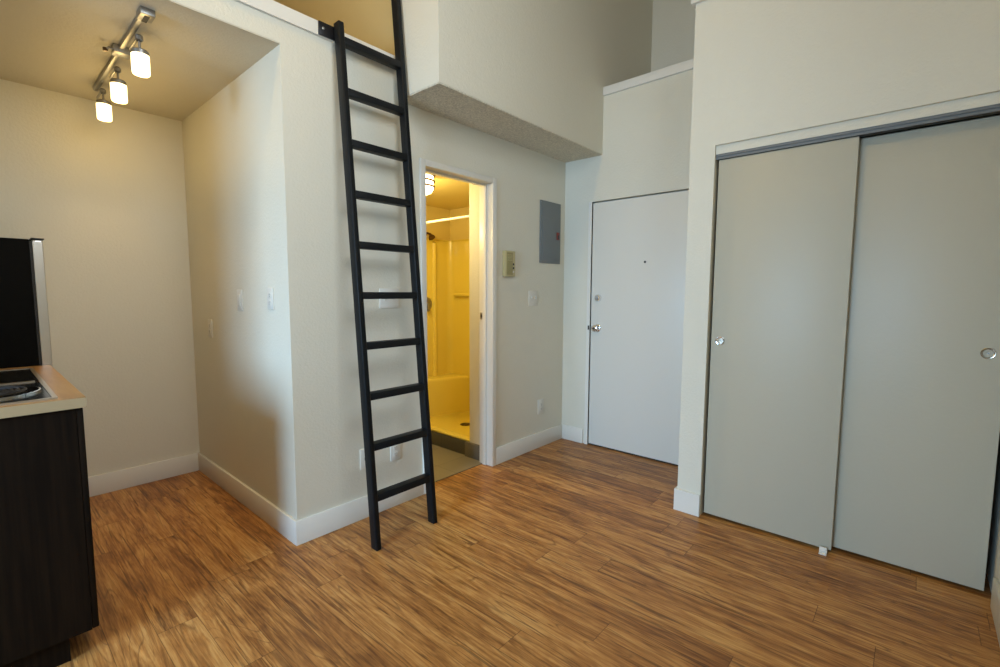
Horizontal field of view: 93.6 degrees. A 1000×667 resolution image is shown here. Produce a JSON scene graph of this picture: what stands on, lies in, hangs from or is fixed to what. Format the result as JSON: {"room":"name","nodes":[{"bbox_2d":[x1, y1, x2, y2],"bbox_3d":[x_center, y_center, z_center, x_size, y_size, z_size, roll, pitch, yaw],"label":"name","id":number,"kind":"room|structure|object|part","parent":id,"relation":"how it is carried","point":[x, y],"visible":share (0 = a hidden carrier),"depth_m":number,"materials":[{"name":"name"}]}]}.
{"room":"studio apartment","nodes":[
{"label":"studio apartment","id":0,"kind":"room"},
{"bbox_2d":[0,79,199,476],"bbox_3d":[-2.666,-0.191,2.862,0.120,2.452,1.570,5,7,41],"label":"wall","id":1,"kind":"structure","parent":0,"point":[106,201],"depth_m":2.98,"materials":[{"name":"paint"}]},
{"bbox_2d":[88,453,198,496],"bbox_3d":[-2.439,0.953,3.124,0.014,0.129,0.756,5,7,41],"label":"baseboard","id":2,"kind":"structure","parent":1,"relation":"attached to","point":[108,482],"depth_m":3.15,"materials":[{"name":"white paint"}]},
{"bbox_2d":[0,0,268,120],"bbox_3d":[-2.174,-1.442,2.237,1.530,0.153,1.690,5,7,41],"label":"ceiling","id":3,"kind":"structure","parent":0,"point":[52,45],"depth_m":2.30,"materials":[{"name":"paint"}]},
{"bbox_2d":[93,6,155,121],"bbox_3d":[-1.915,-1.273,2.330,1.235,0.197,0.120,5,7,41],"label":"track light","id":4,"kind":"object","parent":3,"relation":"attached to","point":[140,59],"visible":1,"depth_m":2.22,"materials":[{"name":"silver metal"}]},
{"bbox_3d":[-2.233,-1.246,2.650,0.068,0.085,0.068,5,7,41],"label":"lamp shade","id":5,"kind":"part","parent":4,"relation":"part of","materials":[{"name":"white glass"}]},
{"bbox_3d":[-1.941,-1.222,2.392,0.068,0.085,0.068,5,7,41],"label":"lamp shade","id":6,"kind":"part","parent":4,"relation":"part of","materials":[{"name":"white glass"}]},
{"bbox_3d":[-1.600,-1.195,2.092,0.068,0.085,0.068,5,7,41],"label":"lamp shade","id":7,"kind":"part","parent":4,"relation":"part of","materials":[{"name":"white glass"}]},
{"bbox_2d":[130,0,279,51],"bbox_3d":[-1.557,-1.318,1.699,0.119,0.006,1.450,5,7,41],"label":"wall","id":8,"kind":"structure","parent":0,"point":[175,9],"depth_m":2.03,"materials":[{"name":"paint"}]},
{"bbox_2d":[182,53,286,512],"bbox_3d":[-1.613,-0.190,2.898,1.410,2.452,0.120,5,7,41],"label":"wall","id":9,"kind":"structure","parent":0,"point":[228,142],"depth_m":2.73,"materials":[{"name":"paint"}]},
{"bbox_2d":[208,319,212,337],"bbox_3d":[-1.903,-0.033,3.083,0.072,0.118,0.008,5,7,41],"label":"wall outlet","id":10,"kind":"object","parent":9,"relation":"attached to","point":[210,327],"visible":1,"depth_m":3.07,"materials":[{"name":"white plastic"}]},
{"bbox_2d":[237,290,242,310],"bbox_3d":[-1.506,-0.193,2.716,0.072,0.120,0.010,5,7,41],"label":"light switch","id":11,"kind":"object","parent":9,"relation":"attached to","point":[239,292],"visible":1,"depth_m":2.71,"materials":[{"name":"white plastic"}]},
{"bbox_2d":[198,452,296,544],"bbox_3d":[-1.616,0.975,2.910,1.530,0.129,0.014,5,7,41],"label":"baseboard","id":12,"kind":"structure","parent":9,"relation":"attached to","point":[267,511],"depth_m":2.77,"materials":[{"name":"white paint"}]},
{"bbox_2d":[267,288,273,309],"bbox_3d":[-1.193,-0.180,2.440,0.072,0.112,0.008,5,7,41],"label":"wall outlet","id":13,"kind":"object","parent":9,"relation":"attached to","point":[270,291],"visible":1,"depth_m":2.43,"materials":[{"name":"white plastic"}]},
{"bbox_2d":[274,0,394,55],"bbox_3d":[-1.408,-2.470,3.411,2.300,1.695,0.099,5,7,41],"label":"wall","id":14,"kind":"structure","parent":0,"point":[370,22],"depth_m":2.92,"materials":[{"name":"paint"}]},
{"bbox_2d":[173,0,565,519],"bbox_3d":[-0.766,-0.246,2.694,0.120,2.605,3.846,5,7,41],"label":"wall","id":15,"kind":"structure","parent":0,"point":[323,428],"depth_m":2.59,"materials":[{"name":"paint"}]},
{"bbox_2d":[235,0,394,58],"bbox_3d":[-2.139,-1.398,1.019,0.135,0.065,4.573,5,7,41],"label":"trim","id":16,"kind":"structure","parent":15,"relation":"attached to","point":[272,8],"depth_m":2.22,"materials":[{"name":"white paint"}]},
{"bbox_2d":[295,484,423,545],"bbox_3d":[-0.768,0.996,2.705,0.014,0.129,0.831,5,7,41],"label":"baseboard","id":17,"kind":"structure","parent":15,"relation":"attached to","point":[309,528],"depth_m":2.58,"materials":[{"name":"white paint"}]},
{"bbox_2d":[360,449,365,469],"bbox_3d":[-0.767,0.714,2.683,0.009,0.120,0.070,5,7,41],"label":"cable plate","id":18,"kind":"object","parent":15,"relation":"attached to","point":[362,454],"visible":0.47,"depth_m":2.67,"materials":[{"name":"white plastic"}]},
{"bbox_2d":[379,289,398,307],"bbox_3d":[-0.641,-0.204,2.734,0.018,0.114,0.132,5,7,41],"label":"light switch","id":19,"kind":"object","parent":15,"relation":"attached to","point":[384,303],"visible":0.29,"depth_m":2.73,"materials":[{"name":"white plastic"}]},
{"bbox_2d":[390,444,400,460],"bbox_3d":[-0.631,0.708,2.838,0.008,0.116,0.072,5,7,41],"label":"wall outlet","id":20,"kind":"object","parent":15,"relation":"attached to","point":[395,453],"visible":0.84,"depth_m":2.83,"materials":[{"name":"white plastic"}]},
{"bbox_2d":[419,158,496,493],"bbox_3d":[-0.305,-0.039,3.225,0.135,2.103,0.689,5,7,41],"label":"door frame","id":21,"kind":"structure","parent":15,"relation":"attached to","point":[485,188],"depth_m":3.40,"materials":[{"name":"white paint"}]},
{"bbox_2d":[435,463,481,481],"bbox_3d":[-0.334,1.024,3.341,0.010,0.043,0.609,5,7,41],"label":"trim","id":22,"kind":"structure","parent":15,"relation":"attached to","point":[480,463],"depth_m":3.38,"materials":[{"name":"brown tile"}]},
{"bbox_2d":[502,250,514,276],"bbox_3d":[0.068,-0.519,3.497,0.034,0.190,0.115,5,7,41],"label":"intercom","id":23,"kind":"object","parent":15,"relation":"attached to","point":[508,256],"visible":1,"depth_m":3.47,"materials":[{"name":"beige plastic"}]},
{"bbox_2d":[496,424,561,464],"bbox_3d":[0.260,0.897,3.861,0.014,0.129,0.890,5,7,41],"label":"baseboard","id":24,"kind":"structure","parent":15,"relation":"attached to","point":[513,449],"depth_m":3.81,"materials":[{"name":"white paint"}]},
{"bbox_2d":[528,291,536,305],"bbox_3d":[0.269,-0.282,3.759,0.018,0.120,0.112,5,7,41],"label":"light switch","id":25,"kind":"object","parent":15,"relation":"attached to","point":[532,298],"visible":1,"depth_m":3.76,"materials":[{"name":"white plastic"}]},
{"bbox_2d":[538,399,543,413],"bbox_3d":[0.342,0.612,3.932,0.008,0.122,0.080,5,7,41],"label":"wall outlet","id":26,"kind":"object","parent":15,"relation":"attached to","point":[541,401],"visible":1,"depth_m":3.93,"materials":[{"name":"white plastic"}]},
{"bbox_2d":[539,200,560,263],"bbox_3d":[0.420,-0.831,3.878,0.022,0.500,0.285,5,7,41],"label":"electrical panel","id":27,"kind":"object","parent":15,"relation":"attached to","point":[550,212],"visible":1,"depth_m":3.86,"materials":[{"name":"grey metal"}]},
{"bbox_3d":[0.422,-0.821,3.878,0.005,0.400,0.236,5,7,41],"label":"panel door","id":28,"kind":"part","parent":27,"relation":"part of","materials":[{"name":"grey metal"}]},
{"bbox_2d":[426,206,468,240],"bbox_3d":[-0.346,-0.169,4.388,1.480,2.157,0.880,5,7,41],"label":"wall","id":29,"kind":"structure","parent":0,"point":[458,229],"depth_m":4.86,"materials":[{"name":"paint"}]},
{"bbox_2d":[426,175,468,209],"bbox_3d":[-0.861,-1.240,3.782,1.580,0.080,2.330,5,7,41],"label":"ceiling","id":30,"kind":"structure","parent":0,"point":[449,194],"depth_m":4.20,"materials":[{"name":"paint"}]},
{"bbox_2d":[426,173,434,194],"bbox_3d":[-0.591,-1.095,3.459,0.224,0.150,0.224,5,7,41],"label":"ceiling light","id":31,"kind":"object","parent":30,"relation":"attached to","point":[430,187],"visible":0.27,"depth_m":3.41,"materials":[{"name":"white glass"}]},
{"bbox_2d":[469,184,479,444],"bbox_3d":[-0.150,-0.100,3.609,0.148,2.157,0.090,5,7,41],"label":"wall","id":32,"kind":"structure","parent":0,"point":[473,189],"depth_m":3.58,"materials":[{"name":"paint"}]},
{"bbox_2d":[465,441,479,460],"bbox_3d":[-0.204,0.919,3.669,0.184,0.117,0.022,5,7,41],"label":"baseboard","id":33,"kind":"structure","parent":32,"relation":"attached to","point":[472,450],"depth_m":3.67,"materials":[{"name":"grey tile"}]},
{"bbox_2d":[407,82,601,162],"bbox_3d":[0.118,-1.390,3.235,0.349,0.008,1.721,5,7,41],"label":"ceiling","id":34,"kind":"structure","parent":0,"point":[440,99],"depth_m":3.05,"materials":[{"name":"white paint"}]},
{"bbox_2d":[401,0,652,153],"bbox_3d":[0.402,-2.366,3.465,0.351,1.898,2.568,5,7,41],"label":"wall","id":35,"kind":"structure","parent":0,"point":[548,64],"depth_m":3.07,"materials":[{"name":"paint"}]},
{"bbox_2d":[57,438,999,666],"bbox_3d":[-0.906,1.166,1.782,4.447,0.051,7.261,5,7,41],"label":"floor","id":36,"kind":"structure","parent":0,"point":[562,552],"depth_m":2.07,"materials":[{"name":"brown wood"}]},
{"bbox_2d":[0,237,52,368],"bbox_3d":[-2.656,0.314,2.297,0.642,1.546,0.656,5,7,41],"label":"refrigerator","id":37,"kind":"object","parent":36,"relation":"on","point":[25,340],"visible":0.43,"depth_m":2.22,"materials":[{"name":"black metal"}]},
{"bbox_3d":[-2.451,-0.473,2.457,0.642,0.006,0.046,5,7,41],"label":"trim","id":38,"kind":"part","parent":37,"relation":"part of","materials":[{"name":"black metal"}]},
{"bbox_3d":[-2.457,0.269,2.523,0.638,1.478,0.039,5,7,41],"label":"door","id":39,"kind":"part","parent":37,"relation":"part of","materials":[{"name":"silver metal"}]},
{"bbox_2d":[0,408,98,666],"bbox_3d":[-2.024,0.688,1.765,1.034,0.900,0.672,5,7,41],"label":"base cabinet","id":40,"kind":"object","parent":36,"relation":"on","point":[48,590],"visible":0.83,"depth_m":1.56,"materials":[{"name":"brown wood"}]},
{"bbox_2d":[0,365,86,418],"bbox_3d":[-2.024,0.223,1.711,1.052,0.035,0.650,5,7,41],"label":"countertop","id":41,"kind":"structure","parent":40,"relation":"on","point":[69,397],"depth_m":1.59,"materials":[{"name":"laminate"}]},
{"bbox_2d":[0,368,57,405],"bbox_3d":[-1.991,0.197,1.681,0.907,0.021,0.514,5,7,41],"label":"cooktop","id":42,"kind":"object","parent":41,"relation":"in","point":[25,385],"visible":1,"depth_m":1.69,"materials":[{"name":"black"}]},
{"bbox_3d":[-1.629,0.637,1.808,0.504,0.795,0.018,5,7,41],"label":"door","id":43,"kind":"part","parent":40,"relation":"part of","materials":[{"name":"brown wood"}]},
{"bbox_2d":[318,0,436,550],"bbox_3d":[-0.641,-0.701,2.481,0.431,3.550,0.485,5,7,41],"label":"ladder","id":44,"kind":"object","parent":36,"relation":"on","point":[336,33],"visible":1,"depth_m":2.45,"materials":[{"name":"black metal"}]},
{"bbox_2d":[426,232,469,441],"bbox_3d":[-0.386,-0.039,4.343,1.193,1.905,0.869,5,7,41],"label":"shower stall","id":45,"kind":"object","parent":36,"relation":"on","point":[448,290],"visible":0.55,"depth_m":4.86,"materials":[{"name":"yellow"}]},
{"bbox_3d":[-0.745,-0.295,4.759,0.010,0.150,0.150,5,7,41],"label":"valve plate","id":46,"kind":"part","parent":45,"relation":"part of","materials":[{"name":"silver metal"}]},
{"bbox_2d":[426,215,468,223],"bbox_3d":[-0.648,-0.932,3.961,1.160,0.056,0.056,5,7,41],"label":"shower curtain rod","id":47,"kind":"object","parent":45,"relation":"attached to","point":[465,216],"visible":0.32,"depth_m":3.75,"materials":[{"name":"white metal"}]},
{"bbox_2d":[431,431,464,454],"bbox_3d":[-0.687,0.880,4.115,1.131,0.112,0.016,5,7,41],"label":"shower curb","id":48,"kind":"object","parent":45,"relation":"attached to","point":[442,440],"depth_m":3.87,"materials":[{"name":"grey tile"}]},
{"bbox_3d":[-0.694,0.669,4.697,0.286,0.430,0.833,5,7,41],"label":"seat","id":49,"kind":"part","parent":45,"relation":"part of","materials":[{"name":"yellow"}]},
{"bbox_2d":[818,546,827,555],"bbox_3d":[1.639,1.081,2.375,0.032,0.034,0.112,5,7,41],"label":"guide","id":50,"kind":"object","parent":36,"relation":"on","point":[822,550],"visible":0.74,"depth_m":2.34,"materials":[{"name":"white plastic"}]},
{"bbox_2d":[651,0,695,71],"bbox_3d":[1.539,-2.429,4.237,4.227,1.900,0.100,5,7,41],"label":"wall","id":51,"kind":"structure","parent":0,"point":[673,21],"depth_m":4.16,"materials":[{"name":"paint"}]},
{"bbox_2d":[562,69,999,443],"bbox_3d":[1.577,-0.408,3.256,2.627,2.845,0.120,5,7,41],"label":"wall","id":52,"kind":"structure","parent":0,"point":[647,127],"depth_m":3.67,"materials":[{"name":"paint"}]},
{"bbox_2d":[562,424,582,442],"bbox_3d":[0.634,0.876,4.114,0.209,0.129,0.014,5,7,41],"label":"baseboard","id":53,"kind":"structure","parent":52,"relation":"attached to","point":[572,433],"depth_m":4.10,"materials":[{"name":"white paint"}]},
{"bbox_2d":[584,190,687,443],"bbox_3d":[1.125,-0.041,3.685,0.952,2.035,0.126,5,7,41],"label":"frame","id":54,"kind":"object","parent":52,"relation":"attached to","point":[590,222],"visible":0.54,"depth_m":3.94,"materials":[{"name":"white paint"}]},
{"bbox_2d":[588,190,688,465],"bbox_3d":[1.085,-0.030,3.633,0.934,2.021,0.108,5,7,41],"label":"door","id":55,"kind":"structure","parent":52,"relation":"in","point":[639,248],"depth_m":3.65,"materials":[{"name":"white paint"}]},
{"bbox_3d":[0.788,-0.044,3.870,0.062,0.062,0.065,5,7,41],"label":"knob","id":56,"kind":"part","parent":55,"relation":"part of","materials":[{"name":"silver metal"}]},
{"bbox_2d":[603,59,693,95],"bbox_3d":[1.220,-1.886,3.450,0.948,0.064,0.156,5,7,41],"label":"half wall cap","id":57,"kind":"object","parent":52,"relation":"on","point":[687,65],"visible":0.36,"depth_m":3.45,"materials":[{"name":"white paint"}]},
{"bbox_2d":[677,0,999,515],"bbox_3d":[1.795,-0.355,2.521,1.326,2.871,0.694,5,7,41],"label":"wall","id":58,"kind":"structure","parent":0,"point":[762,68],"depth_m":2.30,"materials":[{"name":"paint"}]},
{"bbox_2d":[673,487,699,516],"bbox_3d":[1.327,0.975,3.028,0.147,0.129,0.688,5,7,41],"label":"baseboard","id":59,"kind":"structure","parent":58,"relation":"attached to","point":[688,502],"depth_m":2.77,"materials":[{"name":"white paint"}]},
{"bbox_2d":[691,0,705,9],"bbox_3d":[1.595,-1.799,2.177,1.346,0.064,0.140,5,7,41],"label":"wall cap","id":60,"kind":"object","parent":58,"relation":"attached to","point":[693,2],"visible":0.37,"depth_m":2.56,"materials":[{"name":"white paint"}]},
{"bbox_2d":[704,136,859,549],"bbox_3d":[1.436,0.066,2.469,0.613,2.002,0.038,5,7,41],"label":"door","id":61,"kind":"structure","parent":58,"relation":"in","point":[785,221],"depth_m":2.43,"materials":[{"name":"paint"}]},
{"bbox_3d":[1.231,0.041,2.626,0.047,0.047,0.004,5,7,41],"label":"finger pull","id":62,"kind":"part","parent":61,"relation":"part of","materials":[{"name":"silver metal"}]},
{"bbox_2d":[716,92,999,154],"bbox_3d":[1.635,-0.966,2.183,1.192,0.046,0.024,5,7,41],"label":"trim","id":63,"kind":"structure","parent":58,"relation":"attached to","point":[991,98],"depth_m":2.13,"materials":[{"name":"paint"}]},
{"bbox_2d":[716,104,999,159],"bbox_3d":[1.661,-0.932,2.215,1.192,0.030,0.108,5,7,41],"label":"door track","id":64,"kind":"object","parent":58,"relation":"attached to","point":[991,109],"visible":0.97,"depth_m":2.12,"materials":[{"name":"grey metal"}]},
{"bbox_2d":[832,115,999,590],"bbox_3d":[1.874,0.096,2.152,0.610,2.002,0.038,5,7,41],"label":"door","id":65,"kind":"structure","parent":64,"relation":"hanging from","point":[920,422],"depth_m":2.10,"materials":[{"name":"paint"}]},
{"bbox_3d":[2.050,0.084,1.971,0.047,0.047,0.004,5,7,41],"label":"finger pull","id":66,"kind":"part","parent":65,"relation":"part of","materials":[{"name":"silver metal"}]},
{"bbox_2d":[986,434,999,592],"bbox_3d":[0.761,-0.872,0.207,0.120,4.300,7.141,5,7,41],"label":"wall","id":67,"kind":"structure","parent":0,"point":[993,556],"depth_m":2.08,"materials":[{"name":"paint"}]},
{"bbox_2d":[990,577,999,645],"bbox_3d":[0.225,1.248,-0.104,0.014,0.129,5.497,5,7,41],"label":"baseboard","id":68,"kind":"structure","parent":67,"relation":"attached to","point":[995,595],"depth_m":1.85,"materials":[{"name":"white paint"}]}
]}

